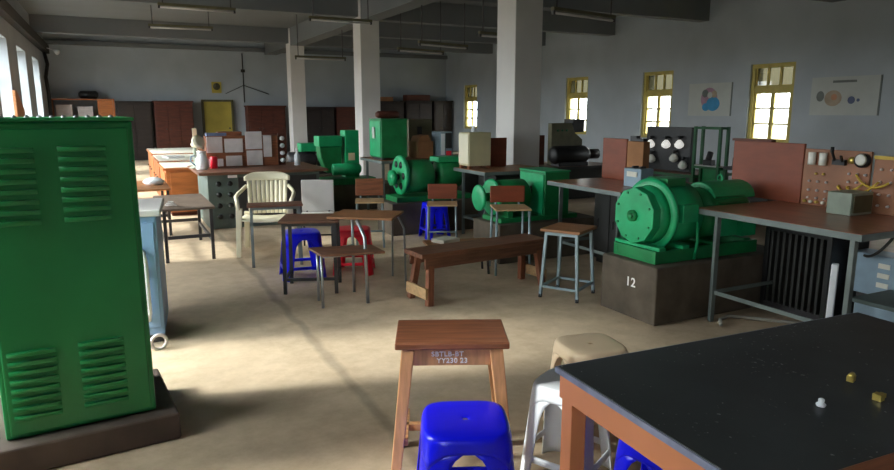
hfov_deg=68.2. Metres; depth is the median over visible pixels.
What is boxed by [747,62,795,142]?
window
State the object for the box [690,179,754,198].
hood
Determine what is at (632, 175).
meter box
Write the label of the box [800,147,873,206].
board
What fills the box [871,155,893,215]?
board
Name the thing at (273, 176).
armchair
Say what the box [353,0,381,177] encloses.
column
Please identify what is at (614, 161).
board
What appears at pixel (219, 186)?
desk
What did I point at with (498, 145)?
board
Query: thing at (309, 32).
beam
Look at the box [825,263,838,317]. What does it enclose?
batten
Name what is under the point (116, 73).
wall
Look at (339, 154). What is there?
motor generator
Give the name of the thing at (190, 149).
desk top
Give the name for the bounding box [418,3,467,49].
tube light
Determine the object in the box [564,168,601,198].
base cabinet
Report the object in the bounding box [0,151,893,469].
floor
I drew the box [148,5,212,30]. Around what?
tube light
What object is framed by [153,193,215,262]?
table
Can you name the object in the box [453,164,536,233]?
workbench
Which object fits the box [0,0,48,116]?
wall
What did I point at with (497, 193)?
chair
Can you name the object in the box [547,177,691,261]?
workbench
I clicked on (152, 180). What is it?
cloth bundle
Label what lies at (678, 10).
beam
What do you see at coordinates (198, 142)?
desk fan
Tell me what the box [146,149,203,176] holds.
wooden desk
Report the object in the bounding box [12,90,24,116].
board
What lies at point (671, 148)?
board
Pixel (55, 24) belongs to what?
beam
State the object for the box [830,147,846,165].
switch
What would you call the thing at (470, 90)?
window
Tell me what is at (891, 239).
cable
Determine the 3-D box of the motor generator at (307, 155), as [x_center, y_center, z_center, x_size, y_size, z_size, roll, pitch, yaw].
[-2.590,-1.478,12.687,1.000,0.579,0.460,-5,12,-26]
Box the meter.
[702,151,714,165]
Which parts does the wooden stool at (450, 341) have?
leg, seat, leg, leg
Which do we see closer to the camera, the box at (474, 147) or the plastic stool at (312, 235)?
the plastic stool at (312, 235)
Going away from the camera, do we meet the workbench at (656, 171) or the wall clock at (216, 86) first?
the workbench at (656, 171)
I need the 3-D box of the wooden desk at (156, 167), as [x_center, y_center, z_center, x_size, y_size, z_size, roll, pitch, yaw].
[-4.790,-1.053,12.213,1.100,0.760,1.760,-5,12,-26]
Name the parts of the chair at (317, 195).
seat, backrest, leg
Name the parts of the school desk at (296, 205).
leg, frame, leg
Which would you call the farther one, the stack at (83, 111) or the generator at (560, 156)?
the stack at (83, 111)
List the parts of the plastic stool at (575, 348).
leg, seat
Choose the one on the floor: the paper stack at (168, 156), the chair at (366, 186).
the chair at (366, 186)
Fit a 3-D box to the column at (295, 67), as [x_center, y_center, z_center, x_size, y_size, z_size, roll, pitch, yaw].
[-4.749,-4.382,20.886,0.450,4.100,0.500,-5,12,-26]
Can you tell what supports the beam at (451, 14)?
attached to the ceiling
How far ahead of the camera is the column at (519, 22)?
9.38 m
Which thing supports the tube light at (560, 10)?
hanging from the ceiling
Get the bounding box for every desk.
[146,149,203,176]
[152,155,193,194]
[157,163,198,215]
[187,162,327,228]
[247,201,302,267]
[278,213,341,294]
[308,209,406,307]
[422,238,489,273]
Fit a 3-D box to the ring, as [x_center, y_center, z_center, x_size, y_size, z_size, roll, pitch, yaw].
[-1.964,0.730,4.499,0.124,0.124,0.024,-8,13,-37]
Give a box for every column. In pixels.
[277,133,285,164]
[286,28,307,151]
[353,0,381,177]
[496,0,542,166]
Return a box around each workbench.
[360,154,458,209]
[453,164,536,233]
[539,161,601,168]
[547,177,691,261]
[650,168,731,181]
[699,200,893,321]
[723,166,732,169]
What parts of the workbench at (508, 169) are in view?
leg, edge frame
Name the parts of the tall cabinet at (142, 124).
door, cornice, door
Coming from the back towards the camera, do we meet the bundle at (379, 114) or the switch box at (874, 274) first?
the bundle at (379, 114)
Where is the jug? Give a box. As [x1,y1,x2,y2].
[190,151,208,169]
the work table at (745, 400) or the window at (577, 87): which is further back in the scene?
the window at (577, 87)
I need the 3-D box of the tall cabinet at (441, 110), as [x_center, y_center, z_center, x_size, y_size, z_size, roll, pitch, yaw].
[-0.272,-4.410,26.719,0.860,2.000,0.640,-5,12,-26]
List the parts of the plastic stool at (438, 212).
leg, leg, seat, leg, leg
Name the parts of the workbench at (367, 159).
leg, leg, edge frame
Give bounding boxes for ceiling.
[17,0,616,27]
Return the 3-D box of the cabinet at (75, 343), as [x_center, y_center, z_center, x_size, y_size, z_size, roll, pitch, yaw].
[-1.835,0.152,3.187,0.643,1.442,0.540,-6,12,-31]
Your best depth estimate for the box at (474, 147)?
8.46 m
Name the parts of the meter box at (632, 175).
label plate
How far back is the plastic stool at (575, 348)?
3.29 m
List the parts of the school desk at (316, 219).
leg, leg, frame, leg, leg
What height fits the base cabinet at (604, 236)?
0.800 m
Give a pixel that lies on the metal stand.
(706, 173)
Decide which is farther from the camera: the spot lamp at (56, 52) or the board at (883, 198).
the spot lamp at (56, 52)
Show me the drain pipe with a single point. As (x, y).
(44, 53)
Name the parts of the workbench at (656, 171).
edge frame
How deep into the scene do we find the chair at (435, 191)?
8.03 m
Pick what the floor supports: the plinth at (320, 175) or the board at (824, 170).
the plinth at (320, 175)
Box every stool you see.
[279,228,326,281]
[333,225,374,275]
[391,319,509,469]
[417,401,514,469]
[419,201,450,239]
[520,368,611,469]
[538,222,596,302]
[542,333,627,424]
[613,439,662,469]
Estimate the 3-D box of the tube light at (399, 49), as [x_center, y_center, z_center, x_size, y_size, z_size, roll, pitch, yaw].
[-0.558,-4.570,14.225,1.280,1.270,0.061,-9,14,-41]
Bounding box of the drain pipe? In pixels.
[42,52,52,115]
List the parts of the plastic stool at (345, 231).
leg, leg, seat, leg, leg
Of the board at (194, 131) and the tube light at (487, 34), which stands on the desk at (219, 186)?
the board at (194, 131)
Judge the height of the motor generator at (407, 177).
0.604 m
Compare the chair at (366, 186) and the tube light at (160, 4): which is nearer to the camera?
the chair at (366, 186)
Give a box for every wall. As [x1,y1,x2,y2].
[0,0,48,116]
[42,33,445,154]
[446,0,893,191]
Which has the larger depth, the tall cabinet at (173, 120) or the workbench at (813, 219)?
the tall cabinet at (173, 120)
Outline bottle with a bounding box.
[294,149,299,164]
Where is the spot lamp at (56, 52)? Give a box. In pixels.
[47,48,59,54]
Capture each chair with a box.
[301,179,333,245]
[355,178,384,247]
[427,184,457,239]
[489,185,531,275]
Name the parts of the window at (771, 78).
pane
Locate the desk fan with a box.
[190,135,204,168]
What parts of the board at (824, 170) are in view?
brass knob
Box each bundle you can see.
[78,91,98,98]
[143,177,164,184]
[375,111,399,117]
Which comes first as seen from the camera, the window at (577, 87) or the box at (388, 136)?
the box at (388, 136)
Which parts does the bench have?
leg, rail, leg, seat, leg, rail, leg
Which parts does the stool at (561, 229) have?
leg, leg, seat, seat frame, leg, leg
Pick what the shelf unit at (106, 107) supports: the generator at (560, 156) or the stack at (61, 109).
the stack at (61, 109)
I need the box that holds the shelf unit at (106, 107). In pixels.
[51,98,115,116]
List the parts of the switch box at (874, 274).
plate, plate, plate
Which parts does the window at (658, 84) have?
pane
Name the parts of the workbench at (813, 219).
leg, edge frame, leg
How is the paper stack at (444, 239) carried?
on the school desk at (426, 242)
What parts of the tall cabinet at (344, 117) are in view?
door, door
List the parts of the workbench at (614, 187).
leg, edge frame, leg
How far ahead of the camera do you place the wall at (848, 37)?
14.99 m
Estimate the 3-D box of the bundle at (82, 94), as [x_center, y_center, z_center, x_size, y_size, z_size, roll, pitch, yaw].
[-11.409,-4.460,21.000,0.560,0.258,0.258,-5,12,-26]
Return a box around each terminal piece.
[846,372,855,382]
[872,391,886,401]
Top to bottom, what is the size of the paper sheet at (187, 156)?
0.012 m
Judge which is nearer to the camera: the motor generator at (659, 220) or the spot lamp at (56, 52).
the motor generator at (659, 220)
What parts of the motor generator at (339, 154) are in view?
motor, frame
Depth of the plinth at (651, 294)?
5.16 m
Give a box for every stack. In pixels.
[55,104,73,116]
[78,106,93,116]
[162,155,184,158]
[431,236,459,243]
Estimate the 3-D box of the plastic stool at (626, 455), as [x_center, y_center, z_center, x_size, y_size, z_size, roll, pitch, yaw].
[0.793,0.944,2.426,0.349,0.451,0.349,-8,13,-36]
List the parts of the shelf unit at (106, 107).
door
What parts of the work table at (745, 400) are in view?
leg, knob, rail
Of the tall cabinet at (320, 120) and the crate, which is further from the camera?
the tall cabinet at (320, 120)
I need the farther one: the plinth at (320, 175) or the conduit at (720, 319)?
the plinth at (320, 175)
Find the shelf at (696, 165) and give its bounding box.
[695,164,723,167]
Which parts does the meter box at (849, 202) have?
panel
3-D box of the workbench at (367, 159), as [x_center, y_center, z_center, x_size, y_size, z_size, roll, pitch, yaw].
[-0.273,-0.839,10.774,2.050,0.870,0.950,-5,12,-26]
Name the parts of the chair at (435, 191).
leg, seat, backrest, leg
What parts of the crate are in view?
lid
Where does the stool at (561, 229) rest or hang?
on the floor
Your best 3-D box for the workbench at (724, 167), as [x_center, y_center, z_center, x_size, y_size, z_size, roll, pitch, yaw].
[4.642,-0.550,9.428,0.700,0.800,1.180,-5,12,-26]
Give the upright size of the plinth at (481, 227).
0.420 m
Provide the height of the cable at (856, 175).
0.094 m
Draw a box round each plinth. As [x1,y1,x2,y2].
[0,369,180,469]
[319,173,340,176]
[334,180,389,211]
[377,194,477,235]
[473,211,593,263]
[601,243,763,325]
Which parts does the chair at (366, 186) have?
seat, backrest, leg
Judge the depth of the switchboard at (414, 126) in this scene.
10.76 m
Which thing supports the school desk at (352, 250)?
on the floor
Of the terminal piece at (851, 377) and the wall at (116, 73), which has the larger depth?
the wall at (116, 73)
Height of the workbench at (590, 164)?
0.620 m
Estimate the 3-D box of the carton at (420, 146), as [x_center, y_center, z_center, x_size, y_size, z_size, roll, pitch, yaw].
[-0.416,-1.417,10.522,0.280,0.359,0.300,-7,13,-32]
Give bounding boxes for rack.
[203,131,278,167]
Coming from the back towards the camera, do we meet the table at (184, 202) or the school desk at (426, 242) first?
the table at (184, 202)
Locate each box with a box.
[369,118,407,159]
[459,132,490,168]
[624,166,653,186]
[626,136,649,167]
[826,189,873,215]
[853,248,893,295]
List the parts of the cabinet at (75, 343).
lid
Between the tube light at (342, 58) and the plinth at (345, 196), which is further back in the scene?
the tube light at (342, 58)
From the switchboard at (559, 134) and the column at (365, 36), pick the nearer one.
the switchboard at (559, 134)
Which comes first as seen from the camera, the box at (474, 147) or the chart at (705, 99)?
the box at (474, 147)
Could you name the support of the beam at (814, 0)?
attached to the ceiling
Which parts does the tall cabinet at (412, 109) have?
door, cornice, door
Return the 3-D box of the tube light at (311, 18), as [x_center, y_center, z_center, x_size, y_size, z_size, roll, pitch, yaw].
[-2.077,-4.557,12.883,1.280,0.800,0.060,-5,12,-26]
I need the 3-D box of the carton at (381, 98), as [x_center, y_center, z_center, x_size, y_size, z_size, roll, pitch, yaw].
[-2.375,-5.248,25.494,0.500,0.160,0.350,-5,12,-26]
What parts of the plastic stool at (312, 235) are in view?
leg, leg, seat, leg, leg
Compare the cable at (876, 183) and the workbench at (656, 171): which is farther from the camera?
the workbench at (656, 171)
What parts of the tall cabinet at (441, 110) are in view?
door, door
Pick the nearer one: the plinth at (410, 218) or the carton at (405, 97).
the plinth at (410, 218)
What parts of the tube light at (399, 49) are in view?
hanging rod, hanging rod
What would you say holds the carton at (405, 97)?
on the tall cabinet at (412, 109)
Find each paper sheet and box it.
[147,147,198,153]
[153,154,193,160]
[159,161,193,167]
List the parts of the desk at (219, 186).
panel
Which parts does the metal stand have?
post, post, rail, rail, post, post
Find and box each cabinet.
[0,115,155,439]
[115,101,154,159]
[138,198,168,342]
[152,101,193,147]
[244,105,286,154]
[306,107,334,153]
[334,107,354,135]
[380,101,404,118]
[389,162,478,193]
[404,100,432,118]
[432,101,452,131]
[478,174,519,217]
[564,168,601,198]
[593,193,623,262]
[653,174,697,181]
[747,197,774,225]
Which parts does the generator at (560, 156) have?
motor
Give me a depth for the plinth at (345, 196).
10.73 m
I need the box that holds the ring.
[150,333,167,350]
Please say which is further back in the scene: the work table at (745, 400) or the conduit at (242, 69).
the conduit at (242, 69)
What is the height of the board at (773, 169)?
0.916 m
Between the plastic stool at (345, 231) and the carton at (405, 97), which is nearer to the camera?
the plastic stool at (345, 231)
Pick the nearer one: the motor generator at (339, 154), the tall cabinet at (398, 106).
the motor generator at (339, 154)
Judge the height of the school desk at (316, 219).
0.660 m
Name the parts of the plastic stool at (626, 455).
leg, leg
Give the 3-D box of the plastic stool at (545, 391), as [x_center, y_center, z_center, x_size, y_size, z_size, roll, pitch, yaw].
[0.533,0.852,2.914,0.349,0.451,0.349,7,13,35]
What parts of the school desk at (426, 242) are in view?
leg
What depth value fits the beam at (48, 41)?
22.58 m
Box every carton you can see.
[380,97,392,100]
[403,95,429,100]
[409,134,432,157]
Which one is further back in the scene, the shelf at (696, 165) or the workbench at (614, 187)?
the shelf at (696, 165)
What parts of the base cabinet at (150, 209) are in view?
door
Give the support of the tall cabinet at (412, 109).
on the floor
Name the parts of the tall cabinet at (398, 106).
door, cornice, door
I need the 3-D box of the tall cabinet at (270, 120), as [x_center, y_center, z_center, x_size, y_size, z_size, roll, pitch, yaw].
[-6.484,-3.731,23.675,1.360,1.790,0.640,-5,12,-26]
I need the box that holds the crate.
[852,289,893,321]
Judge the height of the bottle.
0.250 m
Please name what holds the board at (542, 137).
on the workbench at (590, 164)
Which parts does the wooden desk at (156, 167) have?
door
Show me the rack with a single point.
(231, 148)
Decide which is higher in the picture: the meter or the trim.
the trim
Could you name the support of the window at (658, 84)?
in the wall at (848, 37)
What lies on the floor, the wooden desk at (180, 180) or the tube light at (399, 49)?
the wooden desk at (180, 180)
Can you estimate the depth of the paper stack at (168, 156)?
11.78 m
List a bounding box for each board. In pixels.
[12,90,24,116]
[192,128,197,150]
[490,138,506,166]
[539,135,544,164]
[602,138,628,179]
[647,126,693,171]
[732,138,806,202]
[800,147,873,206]
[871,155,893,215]
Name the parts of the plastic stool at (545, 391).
leg, leg, seat, leg, leg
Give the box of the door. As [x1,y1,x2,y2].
[201,100,234,137]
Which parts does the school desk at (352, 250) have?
leg, leg, seat, leg, leg, leg, leg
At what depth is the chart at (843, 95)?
12.40 m
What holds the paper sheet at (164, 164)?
on the wooden desk at (180, 180)
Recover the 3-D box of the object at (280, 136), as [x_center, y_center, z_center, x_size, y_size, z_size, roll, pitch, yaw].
[-2.535,-1.321,10.132,0.100,0.484,0.090,-5,12,-26]
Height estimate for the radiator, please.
0.700 m
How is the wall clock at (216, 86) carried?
attached to the wall at (116, 73)
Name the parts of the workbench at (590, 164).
edge frame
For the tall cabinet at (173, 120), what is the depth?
22.02 m
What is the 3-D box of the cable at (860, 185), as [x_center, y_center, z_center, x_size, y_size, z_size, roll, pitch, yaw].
[2.985,-0.354,4.901,0.036,0.085,0.201,-5,12,-26]
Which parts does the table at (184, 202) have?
leg, wire coil, leg, leg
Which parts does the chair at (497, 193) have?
leg, leg, backrest, seat, leg, leg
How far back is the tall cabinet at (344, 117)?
24.61 m
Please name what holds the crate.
on the floor
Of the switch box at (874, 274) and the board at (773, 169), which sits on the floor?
the switch box at (874, 274)
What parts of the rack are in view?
instrument panel, instrument panel, instrument panel, instrument panel, instrument panel, instrument panel, instrument panel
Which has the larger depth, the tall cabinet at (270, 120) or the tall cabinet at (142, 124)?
the tall cabinet at (270, 120)
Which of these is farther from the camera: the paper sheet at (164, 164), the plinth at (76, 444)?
the paper sheet at (164, 164)
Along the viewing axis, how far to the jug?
9.24 m
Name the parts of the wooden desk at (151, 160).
door, door, door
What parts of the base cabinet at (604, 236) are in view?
door, door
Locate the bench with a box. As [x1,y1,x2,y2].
[404,233,546,306]
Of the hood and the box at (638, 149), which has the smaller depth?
the hood
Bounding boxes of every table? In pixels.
[137,180,172,235]
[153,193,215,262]
[555,312,893,469]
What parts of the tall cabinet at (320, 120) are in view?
door, door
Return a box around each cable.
[836,184,861,189]
[845,182,878,190]
[855,174,888,188]
[863,238,893,257]
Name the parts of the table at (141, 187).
leg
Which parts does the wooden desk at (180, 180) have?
panel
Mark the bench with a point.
(520, 245)
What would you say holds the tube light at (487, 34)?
hanging from the ceiling
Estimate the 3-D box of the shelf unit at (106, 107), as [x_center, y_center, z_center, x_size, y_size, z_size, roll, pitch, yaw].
[-11.556,-3.350,21.134,1.770,1.980,0.600,-5,12,-26]
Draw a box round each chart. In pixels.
[688,82,732,115]
[809,75,882,115]
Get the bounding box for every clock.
[211,82,221,92]
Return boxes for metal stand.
[690,126,730,182]
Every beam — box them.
[28,14,492,53]
[43,39,447,58]
[82,0,615,35]
[264,0,438,54]
[335,22,545,45]
[439,0,710,21]
[814,0,845,1]
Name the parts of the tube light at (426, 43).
hanging rod, hanging rod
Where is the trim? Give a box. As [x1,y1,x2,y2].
[0,0,49,53]
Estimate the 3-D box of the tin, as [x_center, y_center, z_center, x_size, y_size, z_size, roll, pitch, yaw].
[-3.364,-1.048,9.527,0.100,0.170,0.100,-5,12,-26]
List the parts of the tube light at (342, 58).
hanging rod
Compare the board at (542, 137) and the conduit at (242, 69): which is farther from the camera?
the conduit at (242, 69)
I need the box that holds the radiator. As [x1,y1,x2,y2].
[759,226,869,319]
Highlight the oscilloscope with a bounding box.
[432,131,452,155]
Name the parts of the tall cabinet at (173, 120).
door, cornice, door, door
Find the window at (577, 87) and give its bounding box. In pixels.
[566,77,587,134]
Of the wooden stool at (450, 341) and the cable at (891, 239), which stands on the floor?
the wooden stool at (450, 341)
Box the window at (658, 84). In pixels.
[641,70,673,137]
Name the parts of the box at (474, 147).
door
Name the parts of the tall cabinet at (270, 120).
door, cornice, door, door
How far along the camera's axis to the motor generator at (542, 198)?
7.20 m
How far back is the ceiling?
17.40 m
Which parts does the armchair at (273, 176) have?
leg, arm, leg, seat, rail, leg, arm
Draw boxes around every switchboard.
[407,119,431,155]
[547,119,583,164]
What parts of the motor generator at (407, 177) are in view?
frame, motor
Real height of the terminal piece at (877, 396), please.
0.020 m
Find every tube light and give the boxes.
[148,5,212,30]
[157,0,235,13]
[295,14,345,60]
[309,0,371,24]
[397,1,443,54]
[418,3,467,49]
[478,0,496,37]
[551,0,615,22]
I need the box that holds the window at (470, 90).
[465,85,476,128]
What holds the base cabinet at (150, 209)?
on the floor
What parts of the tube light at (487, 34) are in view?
hanging rod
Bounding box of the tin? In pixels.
[210,156,217,168]
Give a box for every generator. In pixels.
[286,143,330,173]
[314,130,375,184]
[386,155,470,202]
[472,167,576,223]
[548,145,599,166]
[614,174,756,264]
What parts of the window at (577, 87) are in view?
pane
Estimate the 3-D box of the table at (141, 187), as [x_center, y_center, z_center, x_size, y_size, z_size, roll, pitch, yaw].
[-4.098,-0.372,8.966,0.600,0.620,1.250,-5,12,-26]
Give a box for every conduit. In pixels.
[226,53,267,101]
[718,314,801,326]
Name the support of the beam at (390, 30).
attached to the ceiling
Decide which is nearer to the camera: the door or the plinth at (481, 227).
the plinth at (481, 227)
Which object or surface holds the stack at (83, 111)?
on the shelf unit at (106, 107)
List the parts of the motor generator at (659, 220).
frame, motor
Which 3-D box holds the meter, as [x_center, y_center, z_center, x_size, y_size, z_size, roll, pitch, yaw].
[3.978,-1.164,10.010,0.130,0.210,0.144,-8,13,-36]
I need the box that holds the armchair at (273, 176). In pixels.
[234,171,295,257]
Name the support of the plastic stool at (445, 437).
on the floor
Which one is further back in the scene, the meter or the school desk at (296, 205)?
the meter
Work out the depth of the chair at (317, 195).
7.85 m
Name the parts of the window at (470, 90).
pane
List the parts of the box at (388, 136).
operating handle, door, lid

